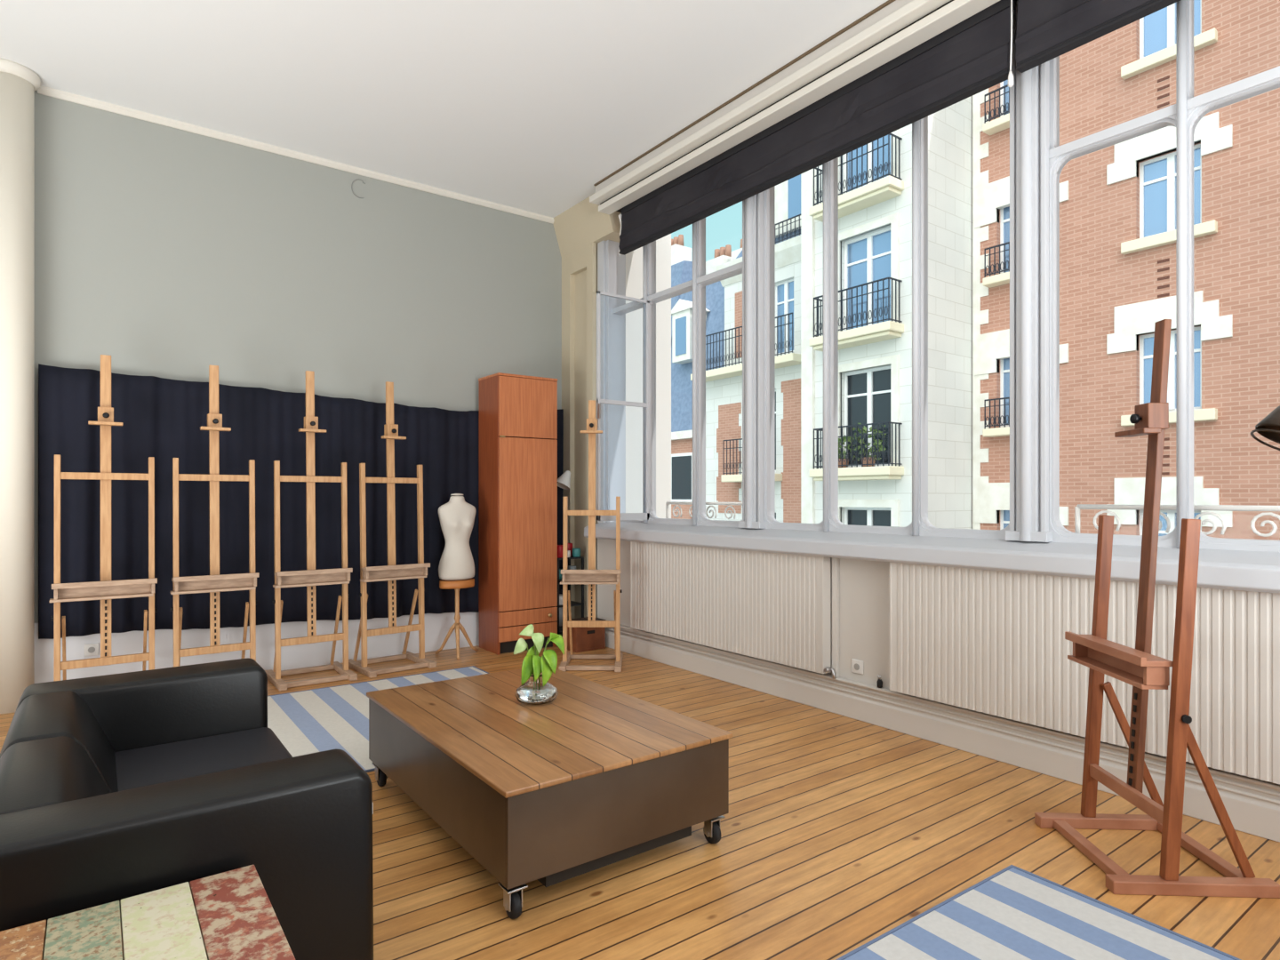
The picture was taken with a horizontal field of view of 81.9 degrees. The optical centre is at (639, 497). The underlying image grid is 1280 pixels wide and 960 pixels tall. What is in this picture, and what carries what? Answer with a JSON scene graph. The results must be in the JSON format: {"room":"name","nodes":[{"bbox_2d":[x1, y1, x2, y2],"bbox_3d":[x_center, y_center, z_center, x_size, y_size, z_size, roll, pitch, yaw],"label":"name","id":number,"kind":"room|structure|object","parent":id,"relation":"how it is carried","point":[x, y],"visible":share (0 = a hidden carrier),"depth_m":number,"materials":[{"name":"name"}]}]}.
{"room":"art studio","nodes":[
{"label":"art studio","id":0,"kind":"room"},
{"bbox_2d":[34,90,561,623],"bbox_3d":[-3.876,-0.690,5.106,8.250,4.080,0.180,0,0,-37],"label":"wall","id":1,"kind":"structure","parent":0,"point":[161,251],"depth_m":5.71,"materials":[{"name":"grey paint"}]},
{"bbox_2d":[38,363,100,639],"bbox_3d":[-3.820,0.027,4.945,0.323,1.801,0.080,0,0,-37],"label":"curtain","id":2,"kind":"object","parent":1,"relation":"attached to","point":[68,398],"depth_m":4.89,"materials":[{"name":"black fabric"}]},
{"bbox_2d":[60,479,100,583],"bbox_3d":[-3.774,0.222,4.979,0.209,0.690,0.080,0,0,-37],"label":"curtain","id":3,"kind":"object","parent":1,"relation":"attached to","point":[80,499],"depth_m":4.97,"materials":[{"name":"black fabric"}]},
{"bbox_2d":[60,600,100,638],"bbox_3d":[-3.774,0.810,4.979,0.209,0.236,0.080,0,0,-37],"label":"curtain","id":4,"kind":"object","parent":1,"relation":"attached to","point":[83,618],"depth_m":4.97,"materials":[{"name":"black fabric"}]},
{"bbox_2d":[83,642,99,656],"bbox_3d":[-3.754,1.040,5.050,0.084,0.084,0.016,0,0,-37],"label":"wall socket","id":5,"kind":"object","parent":1,"relation":"attached to","point":[89,649],"visible":1,"depth_m":5.04,"materials":[{"name":"white plastic"}]},
{"bbox_2d":[111,480,148,580],"bbox_3d":[-3.555,0.223,5.141,0.208,0.688,0.080,0,0,-37],"label":"curtain","id":6,"kind":"object","parent":1,"relation":"attached to","point":[129,498],"depth_m":5.14,"materials":[{"name":"black fabric"}]},
{"bbox_2d":[111,596,148,632],"bbox_3d":[-3.555,0.811,5.141,0.208,0.240,0.080,0,0,-37],"label":"curtain","id":7,"kind":"object","parent":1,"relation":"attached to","point":[127,614],"depth_m":5.13,"materials":[{"name":"black fabric"}]},
{"bbox_2d":[111,372,209,629],"bbox_3d":[-3.405,0.040,5.252,0.581,1.789,0.080,0,0,-37],"label":"curtain","id":8,"kind":"object","parent":1,"relation":"attached to","point":[163,420],"depth_m":5.27,"materials":[{"name":"black fabric"}]},
{"bbox_2d":[178,480,209,576],"bbox_3d":[-3.247,0.223,5.369,0.188,0.687,0.080,0,0,-37],"label":"curtain","id":9,"kind":"object","parent":1,"relation":"attached to","point":[194,496],"depth_m":5.38,"materials":[{"name":"black fabric"}]},
{"bbox_2d":[178,592,209,630],"bbox_3d":[-3.247,0.824,5.369,0.188,0.265,0.080,0,0,-37],"label":"curtain","id":10,"kind":"object","parent":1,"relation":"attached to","point":[196,607],"depth_m":5.38,"materials":[{"name":"black fabric"}]},
{"bbox_2d":[219,480,249,575],"bbox_3d":[-3.039,0.222,5.523,0.193,0.690,0.080,0,0,-37],"label":"curtain","id":11,"kind":"object","parent":1,"relation":"attached to","point":[234,495],"depth_m":5.53,"materials":[{"name":"black fabric"}]},
{"bbox_2d":[219,589,249,628],"bbox_3d":[-3.039,0.829,5.523,0.193,0.275,0.080,0,0,-37],"label":"curtain","id":12,"kind":"object","parent":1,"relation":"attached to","point":[232,604],"depth_m":5.52,"materials":[{"name":"black fabric"}]},
{"bbox_2d":[218,384,305,624],"bbox_3d":[-2.884,0.064,5.638,0.591,1.799,0.080,0,0,-37],"label":"curtain","id":13,"kind":"object","parent":1,"relation":"attached to","point":[265,424],"depth_m":5.64,"materials":[{"name":"black fabric"}]},
{"bbox_2d":[280,481,306,571],"bbox_3d":[-2.716,0.223,5.763,0.185,0.690,0.080,0,0,-37],"label":"curtain","id":14,"kind":"object","parent":1,"relation":"attached to","point":[292,494],"depth_m":5.77,"materials":[{"name":"black fabric"}]},
{"bbox_2d":[37,85,554,223],"bbox_3d":[-2.418,-2.708,6.052,3.920,0.045,0.035,0,0,-37],"label":"trim","id":15,"kind":"structure","parent":1,"relation":"attached to","point":[45,91],"depth_m":5.72,"materials":[{"name":"white paint"}]},
{"bbox_2d":[34,607,562,683],"bbox_3d":[-3.869,1.090,4.987,7.720,0.520,0.020,0,0,-37],"label":"baseboard","id":16,"kind":"structure","parent":1,"relation":"attached to","point":[437,626],"depth_m":5.71,"materials":[{"name":"white wood"}]},
{"bbox_2d":[315,481,342,569],"bbox_3d":[-2.505,0.222,5.919,0.195,0.692,0.080,0,0,-37],"label":"curtain","id":17,"kind":"object","parent":1,"relation":"attached to","point":[328,495],"depth_m":5.93,"materials":[{"name":"black fabric"}]},
{"bbox_2d":[314,394,386,619],"bbox_3d":[-2.365,0.090,6.022,0.557,1.803,0.080,0,0,-37],"label":"curtain","id":18,"kind":"object","parent":1,"relation":"attached to","point":[355,428],"depth_m":6.03,"materials":[{"name":"black fabric"}]},
{"bbox_2d":[351,178,365,198],"bbox_3d":[-2.338,-2.570,6.126,0.112,0.155,0.012,0,0,-37],"label":"wire loop","id":19,"kind":"object","parent":1,"relation":"attached to","point":[364,181],"visible":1,"depth_m":6.12,"materials":[{"name":"grey metal"}]},
{"bbox_2d":[365,482,387,567],"bbox_3d":[-2.205,0.222,6.141,0.174,0.690,0.080,0,0,-37],"label":"curtain","id":20,"kind":"object","parent":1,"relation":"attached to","point":[376,516],"depth_m":6.18,"materials":[{"name":"black fabric"}]},
{"bbox_2d":[394,483,417,565],"bbox_3d":[-2.006,0.224,6.289,0.190,0.683,0.080,0,0,-37],"label":"curtain","id":21,"kind":"object","parent":1,"relation":"attached to","point":[405,494],"depth_m":6.32,"materials":[{"name":"black fabric"}]},
{"bbox_2d":[393,403,479,613],"bbox_3d":[-1.783,0.120,6.454,0.760,1.819,0.080,0,0,-37],"label":"curtain","id":22,"kind":"object","parent":1,"relation":"attached to","point":[445,443],"depth_m":6.45,"materials":[{"name":"black fabric"}]},
{"bbox_2d":[0,0,887,217],"bbox_3d":[-0.596,-2.880,0.990,8.620,0.300,10.700,0,0,-37],"label":"ceiling","id":23,"kind":"structure","parent":0,"point":[525,105],"depth_m":4.70,"materials":[{"name":"white paint"}]},
{"bbox_2d":[553,193,621,619],"bbox_3d":[-0.429,-0.690,6.988,0.410,4.080,0.900,0,0,-37],"label":"wall","id":24,"kind":"structure","parent":0,"point":[579,229],"depth_m":7.10,"materials":[{"name":"beige paint"}]},
{"bbox_2d":[593,0,895,185],"bbox_3d":[2.405,-2.723,2.654,0.015,0.014,9.400,0,0,-37],"label":"trim","id":25,"kind":"structure","parent":24,"relation":"attached to","point":[888,2],"depth_m":4.83,"materials":[{"name":"beige paint"}]},
{"bbox_2d":[0,634,1279,959],"bbox_3d":[-0.757,1.450,0.870,8.220,0.200,10.700,0,0,-37],"label":"floor","id":26,"kind":"structure","parent":0,"point":[838,832],"depth_m":2.76,"materials":[{"name":"brown wood"}]},
{"bbox_2d":[0,57,40,713],"bbox_3d":[-4.031,-0.690,4.718,0.310,4.080,0.310,0,0,-37],"label":"pillar","id":27,"kind":"structure","parent":26,"relation":"on","point":[19,84],"depth_m":4.65,"materials":[{"name":"beige paint"}]},
{"bbox_2d":[49,354,157,681],"bbox_3d":[-3.477,0.211,4.798,0.556,2.279,0.550,0,0,-37],"label":"easel","id":28,"kind":"object","parent":26,"relation":"on","point":[107,589],"visible":0.77,"depth_m":4.76,"materials":[{"name":"brown wood"}]},
{"bbox_2d":[49,577,157,602],"bbox_3d":[-3.405,0.584,4.697,0.550,0.116,0.107,0,0,-37],"label":"tray","id":29,"kind":"object","parent":28,"relation":"on","point":[108,590],"depth_m":4.68,"materials":[{"name":"brown wood"}]},
{"bbox_2d":[0,864,295,959],"bbox_3d":[-0.952,1.099,1.351,0.518,0.502,0.505,0,0,-37],"label":"side table","id":30,"kind":"object","parent":26,"relation":"on","point":[230,915],"visible":1,"depth_m":1.45,"materials":[{"name":"multicoloured stone"}]},
{"bbox_2d":[0,657,373,959],"bbox_3d":[-1.504,1.019,2.349,0.821,0.642,1.675,0,0,-37],"label":"sofa","id":31,"kind":"object","parent":26,"relation":"on","point":[116,787],"visible":0.91,"depth_m":1.84,"materials":[{"name":"black leather"}]},
{"bbox_2d":[114,727,292,791],"bbox_3d":[-1.414,1.030,2.412,0.600,0.170,1.230,0,0,-37],"label":"seat cushion","id":32,"kind":"object","parent":31,"relation":"on","point":[161,760],"depth_m":2.71,"materials":[{"name":"black leather"}]},
{"bbox_2d":[170,364,259,666],"bbox_3d":[-2.983,0.211,5.164,0.526,2.279,0.550,0,0,-37],"label":"easel","id":33,"kind":"object","parent":26,"relation":"on","point":[214,583],"visible":0.8,"depth_m":5.13,"materials":[{"name":"brown wood"}]},
{"bbox_2d":[170,572,259,594],"bbox_3d":[-2.911,0.584,5.063,0.520,0.116,0.107,0,0,-37],"label":"tray","id":34,"kind":"object","parent":33,"relation":"on","point":[214,584],"depth_m":5.05,"materials":[{"name":"brown wood"}]},
{"bbox_2d":[264,370,357,691],"bbox_3d":[-2.469,0.201,5.520,0.531,2.299,0.550,0,0,-37],"label":"easel","id":35,"kind":"object","parent":26,"relation":"on","point":[310,578],"visible":1,"depth_m":5.49,"materials":[{"name":"brown wood"}]},
{"bbox_2d":[272,568,352,588],"bbox_3d":[-2.397,0.584,5.419,0.525,0.116,0.107,0,0,-37],"label":"tray","id":36,"kind":"object","parent":35,"relation":"on","point":[312,578],"depth_m":5.40,"materials":[{"name":"brown wood"}]},
{"bbox_2d":[267,665,489,772],"bbox_3d":[-1.812,1.344,4.395,2.544,0.010,1.800,0,0,-37],"label":"rug","id":37,"kind":"object","parent":26,"relation":"on","point":[306,722],"visible":0.23,"depth_m":4.57,"materials":[{"name":"fabric"}]},
{"bbox_2d":[348,381,436,677],"bbox_3d":[-2.000,0.211,5.904,0.531,2.279,0.550,0,0,-41],"label":"easel","id":38,"kind":"object","parent":26,"relation":"on","point":[390,572],"visible":1,"depth_m":5.87,"materials":[{"name":"brown wood"}]},
{"bbox_2d":[360,562,430,582],"bbox_3d":[-1.922,0.584,5.808,0.525,0.116,0.107,0,0,-41],"label":"tray","id":39,"kind":"object","parent":38,"relation":"on","point":[390,572],"depth_m":5.79,"materials":[{"name":"brown wood"}]},
{"bbox_2d":[434,493,478,659],"bbox_3d":[-1.552,0.654,6.272,0.364,1.385,0.336,0,0,-17],"label":"dress form","id":40,"kind":"object","parent":26,"relation":"on","point":[456,567],"visible":1,"depth_m":6.23,"materials":[{"name":"beige fabric"}]},
{"bbox_2d":[478,372,557,655],"bbox_3d":[-1.091,0.138,6.650,0.583,2.425,0.454,0,0,-37],"label":"wardrobe","id":41,"kind":"object","parent":26,"relation":"on","point":[518,413],"visible":0.91,"depth_m":6.48,"materials":[{"name":"brown wood"}]},
{"bbox_2d":[366,668,732,919],"bbox_3d":[-0.465,1.133,3.172,0.970,0.435,1.470,0,0,-37],"label":"coffee table","id":42,"kind":"object","parent":26,"relation":"on","point":[592,777],"visible":0.95,"depth_m":2.72,"materials":[{"name":"brown wood"}]},
{"bbox_2d":[514,672,558,704],"bbox_3d":[-0.465,0.852,3.315,0.192,0.125,0.192,0,0,-37],"label":"glass vase","id":43,"kind":"object","parent":42,"relation":"on","point":[532,692],"visible":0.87,"depth_m":3.25,"materials":[{"name":"clear glass"}]},
{"bbox_2d":[513,624,564,686],"bbox_3d":[-0.452,0.728,3.297,0.226,0.324,0.091,0,0,2],"label":"plant","id":44,"kind":"object","parent":43,"relation":"in","point":[533,664],"visible":0.95,"depth_m":3.29,"materials":[{"name":"green plant"}]},
{"bbox_2d":[556,556,583,634],"bbox_3d":[-0.720,0.953,6.959,0.290,0.795,0.260,0,0,-37],"label":"shelf rack","id":45,"kind":"object","parent":26,"relation":"on","point":[572,603],"visible":0.2,"depth_m":6.91,"materials":[{"name":"black metal"}]},
{"bbox_2d":[557,544,562,558],"bbox_3d":[-0.747,0.497,6.846,0.093,0.113,0.091,0,0,-37],"label":"tin","id":46,"kind":"object","parent":45,"relation":"on","point":[559,547],"visible":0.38,"depth_m":6.80,"materials":[{"name":"red metal"}]},
{"bbox_2d":[559,594,562,605],"bbox_3d":[-0.742,0.951,6.880,0.124,0.084,0.122,0,0,-37],"label":"bowl","id":47,"kind":"object","parent":45,"relation":"on","point":[560,596],"visible":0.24,"depth_m":6.82,"materials":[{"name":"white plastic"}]},
{"bbox_2d":[559,568,562,579],"bbox_3d":[-0.772,0.717,6.921,0.103,0.094,0.102,0,0,-37],"label":"tub","id":48,"kind":"object","parent":45,"relation":"on","point":[560,574],"visible":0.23,"depth_m":6.88,"materials":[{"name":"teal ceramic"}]},
{"bbox_2d":[557,470,570,489],"bbox_3d":[-0.777,0.147,6.934,0.253,0.812,0.157,0,0,12],"label":"desk lamp","id":49,"kind":"object","parent":45,"relation":"on","point":[564,482],"visible":0.61,"depth_m":6.92,"materials":[{"name":"white metal"}]},
{"bbox_2d":[568,543,572,556],"bbox_3d":[-0.685,0.492,7.022,0.093,0.123,0.091,0,0,-37],"label":"tin","id":50,"kind":"object","parent":45,"relation":"on","point":[570,545],"visible":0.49,"depth_m":6.99,"materials":[{"name":"red metal"}]},
{"bbox_2d":[568,565,575,569],"bbox_3d":[-0.640,0.702,6.944,0.082,0.123,0.081,0,0,-37],"label":"jar","id":51,"kind":"object","parent":45,"relation":"on","point":[570,567],"visible":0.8,"depth_m":6.91,"materials":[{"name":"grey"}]},
{"bbox_2d":[572,548,580,556],"bbox_3d":[-0.600,0.515,6.949,0.082,0.078,0.081,0,0,-37],"label":"jar","id":52,"kind":"object","parent":45,"relation":"on","point":[576,552],"visible":1,"depth_m":6.91,"materials":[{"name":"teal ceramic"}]},
{"bbox_2d":[567,616,605,652],"bbox_3d":[-0.498,1.221,6.601,0.310,0.258,0.230,0,0,-37],"label":"wooden box","id":53,"kind":"object","parent":26,"relation":"on","point":[584,639],"visible":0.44,"depth_m":6.51,"materials":[{"name":"brown wood"}]},
{"bbox_2d":[558,400,622,671],"bbox_3d":[-0.390,0.281,5.973,0.486,2.139,0.550,0,0,0],"label":"easel","id":54,"kind":"object","parent":26,"relation":"on","point":[591,576],"visible":1,"depth_m":5.91,"materials":[{"name":"brown wood"}]},
{"bbox_2d":[560,569,621,583],"bbox_3d":[-0.393,0.624,5.848,0.480,0.116,0.107,0,0,0],"label":"tray","id":55,"kind":"object","parent":54,"relation":"on","point":[569,576],"depth_m":5.84,"materials":[{"name":"brown wood"}]},
{"bbox_2d":[835,864,1241,959],"bbox_3d":[1.229,1.344,1.327,1.779,0.010,2.090,0,0,-35],"label":"rug","id":56,"kind":"object","parent":26,"relation":"on","point":[1014,913],"visible":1,"depth_m":2.28,"materials":[{"name":"fabric"}]},
{"bbox_2d":[1250,405,1279,450],"bbox_3d":[1.583,0.520,1.595,0.481,1.640,0.258,0,0,8],"label":"floor lamp","id":57,"kind":"object","parent":56,"relation":"on","point":[1268,428],"visible":1,"depth_m":1.62,"materials":[{"name":"brown metal"}]},
{"bbox_2d":[1034,319,1279,898],"bbox_3d":[1.900,0.342,2.775,0.550,2.016,0.558,0,0,3],"label":"easel","id":58,"kind":"object","parent":26,"relation":"on","point":[1138,668],"visible":1,"depth_m":2.74,"materials":[{"name":"brown wood"}]},
{"bbox_2d":[1064,631,1172,689],"bbox_3d":[1.799,0.610,2.804,0.107,0.116,0.510,0,0,3],"label":"tray","id":59,"kind":"object","parent":58,"relation":"on","point":[1138,668],"depth_m":2.74,"materials":[{"name":"brown wood"}]},
{"bbox_2d":[625,233,671,518],"bbox_3d":[-0.158,2.250,7.662,0.830,12.200,0.500,0,0,-37],"label":"building","id":60,"kind":"structure","parent":0,"point":[634,260],"depth_m":7.49,"materials":[{"name":"white paint"}]},
{"bbox_2d":[597,538,889,688],"bbox_3d":[2.612,0.840,3.018,0.250,1.020,9.780,0,0,-37],"label":"wall","id":61,"kind":"structure","parent":0,"point":[864,585],"depth_m":4.54,"materials":[{"name":"grey paint"}]},
{"bbox_2d":[596,185,775,528],"bbox_3d":[0.123,-1.205,5.987,0.674,3.050,2.085,0,0,-37],"label":"window","id":62,"kind":"structure","parent":61,"relation":"in","point":[612,308],"depth_m":5.89,"materials":[{"name":"white metal"}]},
{"bbox_2d":[630,541,836,679],"bbox_3d":[0.589,0.740,5.443,0.107,0.769,2.127,0,0,-37],"label":"radiator","id":63,"kind":"object","parent":61,"relation":"attached to","point":[774,607],"visible":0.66,"depth_m":5.21,"materials":[{"name":"white metal"}]},
{"bbox_2d":[832,557,839,677],"bbox_3d":[1.231,0.740,4.646,0.030,0.780,0.040,0,0,-37],"label":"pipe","id":64,"kind":"structure","parent":61,"relation":"attached to","point":[835,561],"depth_m":4.63,"materials":[{"name":"white metal"}]},
{"bbox_2d":[851,658,863,674],"bbox_3d":[1.332,1.035,4.522,0.016,0.084,0.084,0,0,-37],"label":"wall socket","id":65,"kind":"object","parent":61,"relation":"attached to","point":[857,666],"visible":1,"depth_m":4.52,"materials":[{"name":"white plastic"}]},
{"bbox_2d":[763,0,1052,542],"bbox_3d":[1.492,-1.240,4.497,0.209,2.920,1.980,0,0,-37],"label":"window","id":66,"kind":"structure","parent":61,"relation":"in","point":[1029,93],"depth_m":3.80,"materials":[{"name":"white metal"}]},
{"bbox_2d":[618,0,1015,255],"bbox_3d":[0.843,-2.270,5.030,0.097,0.480,3.430,0,0,-37],"label":"blind","id":67,"kind":"object","parent":66,"relation":"attached to","point":[972,56],"visible":1,"depth_m":4.48,"materials":[{"name":"grey fabric"}]},
{"bbox_2d":[584,521,1279,593],"bbox_3d":[2.563,0.290,2.982,0.450,0.150,9.740,0,0,-37],"label":"windowsill","id":68,"kind":"structure","parent":61,"relation":"attached to","point":[1223,569],"depth_m":3.81,"materials":[{"name":"grey paint"}]},
{"bbox_2d":[665,501,742,519],"bbox_3d":[0.559,0.127,5.965,0.024,0.187,1.104,0,0,-37],"label":"guard","id":69,"kind":"object","parent":68,"relation":"on","point":[677,503],"visible":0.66,"depth_m":5.97,"materials":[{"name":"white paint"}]},
{"bbox_2d":[1075,504,1279,536],"bbox_3d":[2.708,0.127,3.064,0.024,0.187,1.684,0,0,-37],"label":"guard","id":70,"kind":"object","parent":68,"relation":"on","point":[1220,508],"visible":0.6,"depth_m":3.30,"materials":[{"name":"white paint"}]},
{"bbox_2d":[605,624,1279,842],"bbox_3d":[2.483,1.237,2.935,0.055,0.226,9.760,0,0,-37],"label":"baseboard","id":71,"kind":"structure","parent":61,"relation":"attached to","point":[1257,817],"depth_m":3.96,"materials":[{"name":"grey paint"}]},
{"bbox_2d":[876,674,882,687],"bbox_3d":[1.417,1.085,4.361,0.034,0.076,0.034,0,0,-37],"label":"plug","id":72,"kind":"object","parent":71,"relation":"on","point":[879,682],"visible":1,"depth_m":4.35,"materials":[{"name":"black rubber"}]},
{"bbox_2d":[608,627,1279,804],"bbox_3d":[1.456,1.180,4.314,0.014,0.044,5.800,0,0,-37],"label":"pipe","id":73,"kind":"object","parent":61,"relation":"attached to","point":[693,652],"visible":0.82,"depth_m":3.90,"materials":[{"name":"white metal"}]},
{"bbox_2d":[889,561,1279,783],"bbox_3d":[2.277,0.740,3.165,0.107,0.769,2.717,0,0,-37],"label":"radiator","id":74,"kind":"object","parent":61,"relation":"attached to","point":[994,643],"visible":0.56,"depth_m":3.47,"materials":[{"name":"white metal"}]},
{"bbox_2d":[1048,0,1279,551],"bbox_3d":[2.659,-1.240,2.922,0.209,2.920,1.980,0,0,-37],"label":"window","id":75,"kind":"structure","parent":61,"relation":"in","point":[1188,110],"depth_m":3.25,"materials":[{"name":"white metal"}]},
{"bbox_2d":[1015,0,1180,72],"bbox_3d":[3.023,-2.308,2.094,0.090,0.405,3.865,0,0,-37],"label":"blind","id":76,"kind":"object","parent":75,"relation":"attached to","point":[1046,29],"visible":1,"depth_m":3.44,"materials":[{"name":"grey fabric"}]},
{"bbox_3d":[2.459,-0.690,-3.293,8.070,4.080,0.180,0,0,-37],"label":"wall","id":77,"kind":"structure","parent":0,"visible":0},
{"bbox_2d":[589,0,951,205],"bbox_3d":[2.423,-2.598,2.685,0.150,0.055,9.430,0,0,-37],"label":"trim","id":78,"kind":"structure","parent":77,"relation":"attached to","point":[915,10],"depth_m":4.64,"materials":[{"name":"white paint"}]},
{"bbox_2d":[598,0,999,214],"bbox_3d":[2.477,-2.520,2.700,0.125,0.050,9.390,0,0,-37],"label":"trim","id":79,"kind":"structure","parent":77,"relation":"attached to","point":[956,12],"depth_m":4.55,"materials":[{"name":"white paint"}]},
{"bbox_2d":[600,0,1017,212],"bbox_3d":[2.583,-2.560,2.779,0.340,0.030,9.390,0,0,-37],"label":"trim","id":80,"kind":"structure","parent":77,"relation":"attached to","point":[946,4],"depth_m":4.65,"materials":[{"name":"white paint"}]},
{"label":"outside","id":81,"kind":"structure","parent":0,"visible":0},
{"bbox_3d":[8.766,8.500,25.164,35.950,0.300,90.000,0,0,-37],"label":"street","id":82,"kind":"object","parent":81,"visible":0},
{"bbox_2d":[671,234,692,344],"bbox_3d":[1.409,-0.825,29.172,6.200,18.350,5.800,0,0,-37],"label":"house","id":83,"kind":"structure","parent":82,"relation":"on","point":[681,255],"depth_m":25.98,"materials":[{"name":"white paint"}]},
{"bbox_2d":[671,239,742,519],"bbox_3d":[3.705,-0.225,25.739,6.200,17.150,2.410,0,0,-37],"label":"house","id":84,"kind":"structure","parent":82,"relation":"on","point":[682,311],"depth_m":24.10,"materials":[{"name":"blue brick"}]},
{"bbox_2d":[690,174,800,522],"bbox_3d":[5.320,-1.050,21.753,5.550,18.800,5.880,0,0,-37],"label":"building","id":85,"kind":"structure","parent":82,"relation":"on","point":[724,333],"depth_m":20.31,"materials":[{"name":"white stone"}]},
{"bbox_2d":[800,96,972,528],"bbox_3d":[7.662,-2.400,17.980,8.480,21.500,2.970,0,0,-37],"label":"stone building","id":86,"kind":"structure","parent":82,"relation":"on","point":[875,178],"depth_m":15.38,"materials":[{"name":"white stone"}]},
{"bbox_2d":[838,434,854,467],"bbox_3d":[4.318,-0.982,15.807,0.300,0.703,0.654,0,0,-37],"label":"plant","id":87,"kind":"object","parent":86,"relation":"on","point":[844,437],"visible":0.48,"depth_m":15.71,"materials":[{"name":"green plant"}]},
{"bbox_2d":[852,423,886,466],"bbox_3d":[4.735,-1.099,15.239,0.344,0.938,0.833,0,0,-37],"label":"plant","id":88,"kind":"object","parent":86,"relation":"on","point":[864,428],"visible":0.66,"depth_m":15.18,"materials":[{"name":"green plant"}]},
{"bbox_2d":[972,0,1279,540],"bbox_3d":[16.428,-2.750,8.669,7.280,22.200,22.370,0,0,-37],"label":"brick building","id":89,"kind":"structure","parent":82,"relation":"on","point":[1117,202],"depth_m":13.13,"materials":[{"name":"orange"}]},
{"bbox_2d":[1157,75,1169,108],"bbox_3d":[9.136,-7.003,12.874,0.030,0.645,0.180,0,0,-37],"label":"vent","id":90,"kind":"object","parent":89,"relation":"attached to","point":[1163,81],"depth_m":12.87,"materials":[{"name":"brown brick"}]},
{"bbox_2d":[1157,257,1169,297],"bbox_3d":[9.136,-3.833,12.874,0.030,0.645,0.180,0,0,-37],"label":"vent","id":91,"kind":"object","parent":89,"relation":"attached to","point":[1163,263],"depth_m":12.87,"materials":[{"name":"brown brick"}]},
{"bbox_2d":[1161,437,1169,474],"bbox_3d":[9.136,-0.723,12.874,0.030,0.645,0.180,0,0,-37],"label":"vent","id":92,"kind":"object","parent":89,"relation":"attached to","point":[1166,445],"depth_m":12.83,"materials":[{"name":"brown brick"}]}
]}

